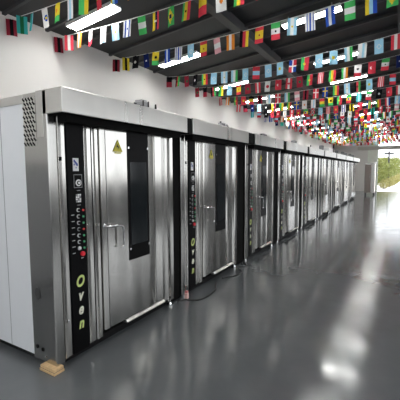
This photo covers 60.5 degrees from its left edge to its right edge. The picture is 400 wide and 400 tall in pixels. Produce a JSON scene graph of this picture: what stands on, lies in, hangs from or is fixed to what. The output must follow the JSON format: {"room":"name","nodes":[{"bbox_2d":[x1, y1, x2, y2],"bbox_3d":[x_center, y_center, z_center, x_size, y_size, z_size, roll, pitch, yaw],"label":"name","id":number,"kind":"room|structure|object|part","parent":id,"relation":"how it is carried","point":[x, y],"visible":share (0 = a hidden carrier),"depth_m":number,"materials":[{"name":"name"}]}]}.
{"room":"industrial bakery","nodes":[
{"label":"industrial bakery","id":0,"kind":"room"},
{"bbox_2d":[0,11,335,152],"bbox_3d":[2.222,-1.345,12.775,0.200,3.660,32.060,3,6,30],"label":"wall","id":1,"kind":"structure","parent":0,"point":[30,63],"depth_m":5.86,"materials":[{"name":"white paint"}]},
{"bbox_2d":[6,0,117,36],"bbox_3d":[-0.085,-2.231,3.058,5.600,0.486,0.120,3,6,30],"label":"bunting string","id":2,"kind":"object","parent":1,"relation":"attached to","point":[20,25],"visible":1,"depth_m":4.14,"materials":[{"name":"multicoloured fabric"}]},
{"bbox_3d":[-0.085,-2.339,3.050,5.601,0.269,0.008,3,6,30],"label":"cord","id":3,"kind":"part","parent":2,"relation":"part of","materials":[{"name":"fabric"}]},
{"bbox_2d":[54,0,256,52],"bbox_3d":[0.282,-2.277,3.678,5.601,0.504,0.136,3,6,30],"label":"bunting string","id":4,"kind":"object","parent":1,"relation":"attached to","point":[221,6],"visible":1,"depth_m":4.30,"materials":[{"name":"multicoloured fabric"}]},
{"bbox_3d":[0.276,-2.384,3.659,5.601,0.290,0.008,3,6,30],"label":"cord","id":5,"kind":"part","parent":4,"relation":"part of","materials":[{"name":"fabric"}]},
{"bbox_2d":[2,0,399,142],"bbox_3d":[6.799,-3.433,9.637,10.700,1.105,31.045,3,6,30],"label":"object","id":6,"kind":"structure","parent":1,"relation":"attached to","point":[20,3],"depth_m":6.36,"materials":[{"name":"paint"}]},
{"bbox_2d":[113,0,398,71],"bbox_3d":[0.881,-2.380,4.693,5.602,0.480,0.113,3,6,30],"label":"bunting string","id":7,"kind":"object","parent":1,"relation":"attached to","point":[370,5],"visible":1,"depth_m":4.74,"materials":[{"name":"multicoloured fabric"}]},
{"bbox_3d":[0.881,-2.487,4.679,5.600,0.266,0.008,3,6,30],"label":"cord","id":8,"kind":"part","parent":7,"relation":"part of","materials":[{"name":"fabric"}]},
{"bbox_2d":[166,33,399,86],"bbox_3d":[1.599,-2.455,5.904,5.601,0.545,0.092,3,6,30],"label":"bunting string","id":9,"kind":"object","parent":1,"relation":"attached to","point":[395,39],"visible":1,"depth_m":5.88,"materials":[{"name":"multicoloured fabric"}]},
{"bbox_2d":[195,55,399,96],"bbox_3d":[2.172,-2.546,6.872,5.600,0.536,0.076,3,6,30],"label":"bunting string","id":10,"kind":"object","parent":1,"relation":"attached to","point":[385,62],"visible":1,"depth_m":6.94,"materials":[{"name":"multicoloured fabric"}]},
{"bbox_2d":[219,72,399,105],"bbox_3d":[2.810,-2.638,7.950,5.600,0.545,0.081,3,6,30],"label":"bunting string","id":11,"kind":"object","parent":1,"relation":"attached to","point":[392,81],"visible":1,"depth_m":8.03,"materials":[{"name":"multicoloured fabric"}]},
{"bbox_3d":[2.806,-2.744,7.934,5.601,0.329,0.006,3,6,30],"label":"cord","id":12,"kind":"part","parent":11,"relation":"part of","materials":[{"name":"fabric"}]},
{"bbox_2d":[236,85,399,111],"bbox_3d":[3.451,-2.739,9.033,5.600,0.535,0.081,3,6,30],"label":"bunting string","id":13,"kind":"object","parent":1,"relation":"attached to","point":[388,89],"visible":0.99,"depth_m":9.16,"materials":[{"name":"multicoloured fabric"}]},
{"bbox_3d":[3.451,-2.847,9.023,5.601,0.318,0.006,3,6,30],"label":"cord","id":14,"kind":"part","parent":13,"relation":"part of","materials":[{"name":"fabric"}]},
{"bbox_2d":[251,95,399,117],"bbox_3d":[4.096,-2.831,10.121,5.601,0.546,0.084,3,6,30],"label":"bunting string","id":15,"kind":"object","parent":1,"relation":"attached to","point":[397,98],"visible":0.98,"depth_m":10.26,"materials":[{"name":"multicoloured fabric"}]},
{"bbox_2d":[263,104,398,121],"bbox_3d":[4.747,-2.935,11.220,5.601,0.534,0.095,3,6,30],"label":"bunting string","id":16,"kind":"object","parent":1,"relation":"attached to","point":[396,107],"visible":0.93,"depth_m":11.34,"materials":[{"name":"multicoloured fabric"}]},
{"bbox_2d":[275,110,399,125],"bbox_3d":[5.387,-3.026,12.301,5.601,0.544,0.090,3,6,30],"label":"bunting string","id":17,"kind":"object","parent":1,"relation":"attached to","point":[398,111],"visible":0.85,"depth_m":12.43,"materials":[{"name":"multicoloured fabric"}]},
{"bbox_2d":[287,115,399,128],"bbox_3d":[6.032,-3.128,13.391,5.600,0.535,0.088,3,6,30],"label":"bunting string","id":18,"kind":"object","parent":1,"relation":"attached to","point":[394,116],"visible":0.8,"depth_m":13.60,"materials":[{"name":"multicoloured fabric"}]},
{"bbox_2d":[295,119,398,131],"bbox_3d":[6.680,-3.220,14.485,5.601,0.546,0.075,3,6,30],"label":"bunting string","id":19,"kind":"object","parent":1,"relation":"attached to","point":[397,120],"visible":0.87,"depth_m":14.59,"materials":[{"name":"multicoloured fabric"}]},
{"bbox_2d":[300,123,399,134],"bbox_3d":[7.325,-3.324,15.574,5.601,0.533,0.075,3,6,30],"label":"bunting string","id":20,"kind":"object","parent":1,"relation":"attached to","point":[386,125],"visible":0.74,"depth_m":15.68,"materials":[{"name":"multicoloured fabric"}]},
{"bbox_2d":[305,127,399,136],"bbox_3d":[7.959,-3.415,16.658,5.612,0.544,0.070,3,6,30],"label":"bunting string","id":21,"kind":"object","parent":1,"relation":"attached to","point":[398,129],"visible":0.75,"depth_m":16.92,"materials":[{"name":"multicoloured fabric"}]},
{"bbox_2d":[311,129,399,138],"bbox_3d":[8.612,-3.518,17.749,5.600,0.533,0.084,3,6,30],"label":"bunting string","id":22,"kind":"object","parent":1,"relation":"attached to","point":[389,132],"visible":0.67,"depth_m":17.82,"materials":[{"name":"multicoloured fabric"}]},
{"bbox_2d":[318,131,398,139],"bbox_3d":[9.258,-3.611,18.840,5.600,0.543,0.092,3,6,30],"label":"bunting string","id":23,"kind":"object","parent":1,"relation":"attached to","point":[392,133],"visible":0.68,"depth_m":19.02,"materials":[{"name":"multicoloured fabric"}]},
{"bbox_2d":[322,134,397,141],"bbox_3d":[9.900,-3.712,19.924,5.600,0.534,0.065,3,6,31],"label":"bunting string","id":24,"kind":"object","parent":1,"relation":"attached to","point":[395,134],"visible":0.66,"depth_m":20.30,"materials":[{"name":"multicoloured fabric"}]},
{"bbox_2d":[324,135,399,142],"bbox_3d":[10.547,-3.805,21.016,5.601,0.543,0.094,3,6,30],"label":"bunting string","id":25,"kind":"object","parent":1,"relation":"attached to","point":[388,139],"visible":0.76,"depth_m":21.22,"materials":[{"name":"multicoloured fabric"}]},
{"bbox_2d":[329,137,398,143],"bbox_3d":[11.194,-3.907,22.109,5.600,0.534,0.094,3,6,30],"label":"bunting string","id":26,"kind":"object","parent":1,"relation":"attached to","point":[370,142],"visible":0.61,"depth_m":22.09,"materials":[{"name":"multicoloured fabric"}]},
{"bbox_2d":[333,139,399,145],"bbox_3d":[11.838,-3.999,23.197,5.600,0.545,0.080,3,6,30],"label":"bunting string","id":27,"kind":"object","parent":1,"relation":"attached to","point":[395,139],"visible":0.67,"depth_m":23.50,"materials":[{"name":"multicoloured fabric"}]},
{"bbox_2d":[0,191,399,399],"bbox_3d":[6.875,0.761,10.092,11.100,0.120,32.260,3,6,30],"label":"floor","id":28,"kind":"structure","parent":0,"point":[313,314],"depth_m":3.26,"materials":[{"name":"grey concrete"}]},
{"bbox_2d":[40,362,64,376],"bbox_3d":[-1.192,1.350,2.761,0.185,0.046,0.095,3,6,30],"label":"wooden block","id":29,"kind":"object","parent":28,"relation":"on","point":[46,367],"visible":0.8,"depth_m":2.73,"materials":[{"name":"brown wood"}]},
{"bbox_2d":[0,86,191,365],"bbox_3d":[-1.507,0.106,3.883,2.258,2.335,1.802,3,6,30],"label":"oven","id":30,"kind":"object","parent":28,"relation":"on","point":[89,182],"visible":1,"depth_m":2.94,"materials":[{"name":"grey metal"}]},
{"bbox_3d":[-1.753,-0.890,3.845,1.795,0.070,1.632,3,6,30],"label":"trim","id":31,"kind":"part","parent":30,"relation":"part of","materials":[{"name":"silver metal"}]},
{"bbox_3d":[-2.155,0.232,3.248,1.795,2.060,0.016,3,6,30],"label":"panel","id":32,"kind":"part","parent":30,"relation":"part of","materials":[{"name":"white metal"}]},
{"bbox_3d":[-1.032,0.311,2.864,0.044,1.957,0.163,3,6,30],"label":"control panel","id":33,"kind":"part","parent":30,"relation":"part of","materials":[{"name":"black paint"}]},
{"bbox_2d":[38,86,186,132],"bbox_3d":[-0.696,-0.796,3.256,0.296,0.185,1.676,3,6,30],"label":"hood","id":34,"kind":"object","parent":30,"relation":"attached to","point":[60,101],"depth_m":2.82,"materials":[{"name":"silver metal"}]},
{"bbox_3d":[-0.780,0.333,3.140,0.063,0.251,0.219,3,6,30],"label":"handle","id":35,"kind":"part","parent":30,"relation":"part of","materials":[{"name":"silver metal"}]},
{"bbox_3d":[-0.666,0.238,3.446,0.061,1.840,0.881,3,6,30],"label":"door","id":36,"kind":"part","parent":30,"relation":"part of","materials":[{"name":"silver metal"}]},
{"bbox_3d":[-0.614,-0.977,3.590,0.128,0.135,0.101,3,6,30],"label":"motor","id":37,"kind":"part","parent":30,"relation":"part of","materials":[{"name":"grey plastic"}]},
{"bbox_2d":[177,282,216,301],"bbox_3d":[0.060,1.164,4.471,0.222,0.112,0.863,3,6,36],"label":"power cable","id":38,"kind":"object","parent":28,"relation":"on","point":[186,294],"visible":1,"depth_m":4.25,"materials":[{"name":"black plastic"}]},
{"bbox_2d":[178,118,254,295],"bbox_3d":[-0.549,-0.030,5.502,2.258,2.320,1.970,3,6,30],"label":"oven","id":39,"kind":"object","parent":28,"relation":"on","point":[211,158],"visible":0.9,"depth_m":4.72,"materials":[{"name":"silver metal"}]},
{"bbox_3d":[-0.117,0.173,4.410,0.044,1.957,0.164,3,6,30],"label":"control panel","id":40,"kind":"part","parent":39,"relation":"part of","materials":[{"name":"black paint"}]},
{"bbox_3d":[0.136,0.195,4.687,0.063,0.251,0.219,3,6,30],"label":"handle","id":41,"kind":"part","parent":39,"relation":"part of","materials":[{"name":"silver metal"}]},
{"bbox_2d":[183,118,248,143],"bbox_3d":[0.221,-0.934,4.804,0.296,0.185,1.686,3,6,30],"label":"hood","id":42,"kind":"object","parent":39,"relation":"attached to","point":[201,129],"depth_m":4.54,"materials":[{"name":"silver metal"}]},
{"bbox_3d":[0.252,0.100,4.995,0.061,1.840,0.886,3,6,30],"label":"door","id":43,"kind":"part","parent":39,"relation":"part of","materials":[{"name":"silver metal"}]},
{"bbox_2d":[243,133,285,260],"bbox_3d":[0.413,-0.171,7.128,2.258,2.310,1.800,3,6,30],"label":"oven","id":44,"kind":"object","parent":28,"relation":"on","point":[260,158],"visible":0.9,"depth_m":6.36,"materials":[{"name":"silver metal"}]},
{"bbox_3d":[0.878,0.023,6.092,0.044,1.957,0.151,3,6,30],"label":"control panel","id":45,"kind":"part","parent":44,"relation":"part of","materials":[{"name":"black paint"}]},
{"bbox_3d":[1.220,-0.046,6.630,0.061,1.840,0.816,3,6,30],"label":"door","id":46,"kind":"part","parent":44,"relation":"part of","materials":[{"name":"silver metal"}]},
{"bbox_2d":[252,133,283,148],"bbox_3d":[1.194,-1.081,6.447,0.296,0.185,1.556,3,6,30],"label":"hood","id":47,"kind":"object","parent":44,"relation":"attached to","point":[260,141],"depth_m":6.21,"materials":[{"name":"silver metal"}]},
{"bbox_2d":[276,140,308,241],"bbox_3d":[1.391,-0.333,8.778,2.258,2.340,2.050,3,6,30],"label":"oven","id":48,"kind":"object","parent":28,"relation":"on","point":[288,160],"visible":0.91,"depth_m":7.99,"materials":[{"name":"silver metal"}]},
{"bbox_3d":[1.814,-0.118,7.671,0.044,1.957,0.178,3,6,30],"label":"control panel","id":49,"kind":"part","parent":48,"relation":"part of","materials":[{"name":"black paint"}]},
{"bbox_3d":[2.213,-0.196,8.307,0.061,1.840,0.962,3,6,30],"label":"door","id":50,"kind":"part","parent":48,"relation":"part of","materials":[{"name":"silver metal"}]},
{"bbox_2d":[286,141,307,152],"bbox_3d":[2.177,-1.229,8.107,0.296,0.185,1.826,3,6,30],"label":"hood","id":51,"kind":"object","parent":48,"relation":"attached to","point":[291,147],"depth_m":7.88,"materials":[{"name":"silver metal"}]},
{"bbox_2d":[300,145,324,228],"bbox_3d":[2.448,-0.487,10.563,2.258,2.330,2.070,3,6,30],"label":"oven","id":52,"kind":"object","parent":28,"relation":"on","point":[309,162],"visible":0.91,"depth_m":9.75,"materials":[{"name":"silver metal"}]},
{"bbox_3d":[2.872,-0.277,9.459,0.044,1.957,0.187,3,6,30],"label":"control panel","id":53,"kind":"part","parent":52,"relation":"part of","materials":[{"name":"black paint"}]},
{"bbox_3d":[3.291,-0.359,10.128,0.061,1.840,1.011,3,6,30],"label":"door","id":54,"kind":"part","parent":52,"relation":"part of","materials":[{"name":"silver metal"}]},
{"bbox_2d":[309,147,323,155],"bbox_3d":[3.251,-1.391,9.922,0.296,0.185,1.916,3,6,30],"label":"hood","id":55,"kind":"object","parent":52,"relation":"attached to","point":[312,151],"depth_m":9.65,"materials":[{"name":"silver metal"}]},
{"bbox_2d":[317,145,336,218],"bbox_3d":[3.560,-0.700,12.438,2.258,2.420,2.250,3,6,30],"label":"oven","id":56,"kind":"object","parent":28,"relation":"on","point":[324,163],"visible":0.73,"depth_m":11.58,"materials":[{"name":"silver metal"}]},
{"bbox_3d":[3.953,-0.440,11.284,0.044,1.957,0.205,3,6,30],"label":"control panel","id":57,"kind":"part","parent":56,"relation":"part of","materials":[{"name":"black paint"}]},
{"bbox_3d":[4.410,-0.527,12.018,0.061,1.840,1.108,3,6,30],"label":"door","id":58,"kind":"part","parent":56,"relation":"part of","materials":[{"name":"silver metal"}]},
{"bbox_2d":[322,150,335,157],"bbox_3d":[4.364,-1.559,11.801,0.296,0.185,2.096,3,6,30],"label":"hood","id":59,"kind":"object","parent":56,"relation":"attached to","point":[328,154],"depth_m":11.45,"materials":[{"name":"silver metal"}]},
{"bbox_2d":[330,148,345,211],"bbox_3d":[4.756,-0.880,14.459,2.258,2.420,2.400,3,6,30],"label":"oven","id":60,"kind":"object","parent":28,"relation":"on","point":[335,179],"visible":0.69,"depth_m":13.59,"materials":[{"name":"silver metal"}]},
{"bbox_3d":[5.122,-0.616,13.259,0.044,1.957,0.220,3,6,30],"label":"control panel","id":61,"kind":"part","parent":60,"relation":"part of","materials":[{"name":"black paint"}]},
{"bbox_3d":[5.612,-0.709,14.048,0.061,1.840,1.189,3,6,30],"label":"door","id":62,"kind":"part","parent":60,"relation":"part of","materials":[{"name":"silver metal"}]},
{"bbox_2d":[336,153,345,159],"bbox_3d":[5.560,-1.739,13.821,0.296,0.185,2.246,3,6,30],"label":"hood","id":63,"kind":"object","parent":60,"relation":"attached to","point":[339,156],"depth_m":13.66,"materials":[{"name":"silver metal"}]},
{"bbox_2d":[340,151,352,205],"bbox_3d":[6.029,-1.072,16.608,2.258,2.420,2.550,3,6,30],"label":"oven","id":64,"kind":"object","parent":28,"relation":"on","point":[344,180],"visible":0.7,"depth_m":15.71,"materials":[{"name":"silver metal"}]},
{"bbox_3d":[6.368,-0.804,15.364,0.044,1.957,0.235,3,6,30],"label":"control panel","id":65,"kind":"part","parent":64,"relation":"part of","materials":[{"name":"black paint"}]},
{"bbox_3d":[6.890,-0.901,16.207,0.061,1.840,1.270,3,6,30],"label":"door","id":66,"kind":"part","parent":64,"relation":"part of","materials":[{"name":"silver metal"}]},
{"bbox_2d":[348,154,359,199],"bbox_3d":[7.408,-1.280,18.937,2.258,2.420,2.800,3,6,30],"label":"oven","id":67,"kind":"object","parent":28,"relation":"on","point":[352,165],"visible":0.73,"depth_m":18.02,"materials":[{"name":"silver metal"}]},
{"bbox_3d":[7.715,-1.007,17.638,0.044,1.957,0.275,3,6,30],"label":"control panel","id":68,"kind":"part","parent":67,"relation":"part of","materials":[{"name":"black paint"}]},
{"bbox_3d":[8.323,-1.117,18.627,0.061,1.840,1.486,3,6,30],"label":"door","id":69,"kind":"part","parent":67,"relation":"part of","materials":[{"name":"silver metal"}]},
{"bbox_2d":[364,162,376,194],"bbox_3d":[10.701,-1.344,21.579,0.630,2.060,0.860,3,6,30],"label":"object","id":70,"kind":"object","parent":28,"relation":"on","point":[370,167],"visible":0.98,"depth_m":21.23,"materials":[{"name":"silver metal"}]},
{"bbox_3d":[10.420,-1.327,21.290,0.340,1.720,0.027,3,6,30],"label":"door","id":71,"kind":"part","parent":70,"relation":"part of","materials":[{"name":"brown wood"}]},
{"bbox_3d":[10.662,-1.317,21.150,0.160,1.720,0.024,3,6,30],"label":"post","id":72,"kind":"part","parent":70,"relation":"part of","materials":[{"name":"silver metal"}]},
{"bbox_2d":[0,0,399,142],"bbox_3d":[6.904,-3.526,9.808,11.100,1.230,32.460,3,6,30],"label":"ceiling","id":73,"kind":"structure","parent":0,"point":[130,9],"depth_m":5.84,"materials":[{"name":"black metal"}]},
{"bbox_2d":[65,1,120,30],"bbox_3d":[-1.425,-2.453,4.532,0.850,0.198,0.188,3,6,30],"label":"ceiling light","id":74,"kind":"object","parent":73,"relation":"attached to","point":[106,10],"visible":0.94,"depth_m":4.50,"materials":[{"name":"white plastic"}]},
{"bbox_2d":[158,51,199,67],"bbox_3d":[-0.383,-2.610,6.291,0.850,0.198,0.188,3,6,30],"label":"ceiling light","id":75,"kind":"object","parent":73,"relation":"attached to","point":[196,53],"visible":0.51,"depth_m":6.30,"materials":[{"name":"white plastic"}]},
{"bbox_2d":[216,79,248,90],"bbox_3d":[0.734,-2.778,8.178,0.850,0.198,0.188,3,6,30],"label":"ceiling light","id":76,"kind":"object","parent":73,"relation":"attached to","point":[239,82],"visible":0.61,"depth_m":8.09,"materials":[{"name":"white plastic"}]},
{"bbox_2d":[246,94,273,102],"bbox_3d":[1.684,-2.921,9.783,0.850,0.198,0.188,3,6,30],"label":"ceiling light","id":77,"kind":"object","parent":73,"relation":"attached to","point":[272,95],"visible":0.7,"depth_m":9.73,"materials":[{"name":"white plastic"}]},
{"bbox_2d":[281,17,288,29],"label":"ceiling light","id":78,"kind":"object","parent":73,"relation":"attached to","point":[284,23],"depth_m":5.21,"materials":[{"name":"white plastic"}]},
{"bbox_2d":[193,0,399,138],"bbox_3d":[7.073,-3.375,9.664,6.710,0.848,31.960,3,6,30],"label":"ceiling beam","id":79,"kind":"structure","parent":73,"relation":"attached to","point":[228,19],"depth_m":5.67,"materials":[{"name":"metal"}]},
{"bbox_2d":[294,15,304,24],"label":"ceiling light","id":80,"kind":"object","parent":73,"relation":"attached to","point":[301,19],"depth_m":5.11,"materials":[{"name":"white plastic"}]},
{"bbox_2d":[323,57,328,63],"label":"ceiling light","id":81,"kind":"object","parent":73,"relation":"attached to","point":[325,60],"depth_m":7.01,"materials":[{"name":"white plastic"}]},
{"bbox_2d":[312,2,341,19],"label":"ceiling light","id":82,"kind":"object","parent":73,"relation":"attached to","point":[318,15],"depth_m":4.93,"materials":[{"name":"white plastic"}]},
{"bbox_2d":[338,53,343,59],"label":"ceiling light","id":83,"kind":"object","parent":73,"relation":"attached to","point":[340,56],"depth_m":6.86,"materials":[{"name":"white plastic"}]},
{"bbox_2d":[330,72,366,83],"bbox_3d":[3.707,-3.063,8.572,0.850,0.198,0.188,3,6,30],"label":"ceiling light","id":84,"kind":"object","parent":73,"relation":"attached to","point":[363,74],"visible":0.79,"depth_m":8.54,"materials":[{"name":"white plastic"}]},
{"bbox_2d":[341,89,372,97],"bbox_3d":[4.662,-3.207,10.185,0.850,0.198,0.188,3,6,30],"label":"ceiling light","id":85,"kind":"object","parent":73,"relation":"attached to","point":[363,91],"visible":0.59,"depth_m":10.14,"materials":[{"name":"white plastic"}]},
{"bbox_2d":[336,139,367,190],"bbox_3d":[15.056,-3.025,23.711,10.700,5.000,0.200,3,6,30],"label":"wall","id":86,"kind":"structure","parent":0,"point":[362,155],"depth_m":25.56,"materials":[{"name":"white paint"}]},
{"bbox_2d":[368,138,378,191],"bbox_3d":[12.654,-2.572,25.121,0.670,3.880,0.290,3,6,30],"label":"trim","id":87,"kind":"structure","parent":86,"relation":"attached to","point":[372,154],"depth_m":24.96,"materials":[{"name":"white paint"}]},
{"bbox_2d":[358,145,399,149],"bbox_3d":[13.071,-3.735,24.554,3.230,0.250,0.140,3,6,30],"label":"trim","id":88,"kind":"structure","parent":86,"relation":"attached to","point":[398,146],"depth_m":24.62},
{"label":"outside","id":89,"kind":"structure","parent":0,"visible":0},
{"bbox_2d":[377,181,399,191],"bbox_3d":[74.408,-7.365,100.915,110.000,0.100,193.440,3,6,30],"label":"ground","id":90,"kind":"structure","parent":89,"point":[395,188],"depth_m":29.96,"materials":[{"name":"concrete"}]},
{"bbox_2d":[377,157,386,184],"bbox_3d":[16.539,-2.708,32.719,2.368,2.924,3.158,3,6,30],"label":"tree","id":91,"kind":"object","parent":90,"relation":"on","point":[381,165],"visible":0.27,"depth_m":32.06,"materials":[{"name":"green plant"}]},
{"bbox_2d":[379,179,388,188],"bbox_3d":[15.914,-1.391,29.669,0.818,0.832,1.632,3,6,30],"label":"shrub","id":92,"kind":"object","parent":90,"relation":"on","point":[381,182],"visible":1,"depth_m":29.45,"materials":[{"name":"green plant"}]},
{"bbox_2d":[379,157,391,181],"bbox_3d":[19.165,-3.115,36.818,2.560,3.005,4.297,3,6,30],"label":"tree","id":93,"kind":"object","parent":90,"relation":"on","point":[386,169],"visible":0.22,"depth_m":36.12,"materials":[{"name":"green plant"}]},
{"bbox_2d":[380,157,394,177],"bbox_3d":[23.097,-3.808,43.341,2.909,3.225,5.322,3,6,30],"label":"tree","id":94,"kind":"object","parent":90,"relation":"on","point":[391,173],"visible":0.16,"depth_m":42.38,"materials":[{"name":"green plant"}]},
{"bbox_2d":[384,151,393,179],"bbox_3d":[21.659,-3.722,39.367,1.000,3.750,0.220,3,6,30],"label":"utility pole","id":95,"kind":"object","parent":90,"relation":"on","point":[388,153],"visible":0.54,"depth_m":39.21,"materials":[{"name":"grey metal"}]},
{"bbox_2d":[385,177,393,186],"bbox_3d":[17.890,-1.688,32.392,0.883,0.934,1.601,3,6,30],"label":"shrub","id":96,"kind":"object","parent":90,"relation":"on","point":[390,179],"visible":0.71,"depth_m":32.02,"materials":[{"name":"green plant"}]},
{"bbox_2d":[384,157,399,176],"bbox_3d":[27.535,-4.555,50.314,3.355,3.469,7.035,3,6,30],"label":"tree","id":97,"kind":"object","parent":90,"relation":"on","point":[395,163],"visible":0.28,"depth_m":49.11,"materials":[{"name":"green plant"}]},
{"bbox_2d":[391,158,399,175],"bbox_3d":[33.861,-5.635,60.700,3.602,3.772,9.095,3,6,30],"label":"tree","id":98,"kind":"object","parent":90,"relation":"on","point":[398,162],"visible":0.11,"depth_m":59.63,"materials":[{"name":"green plant"}]}
]}

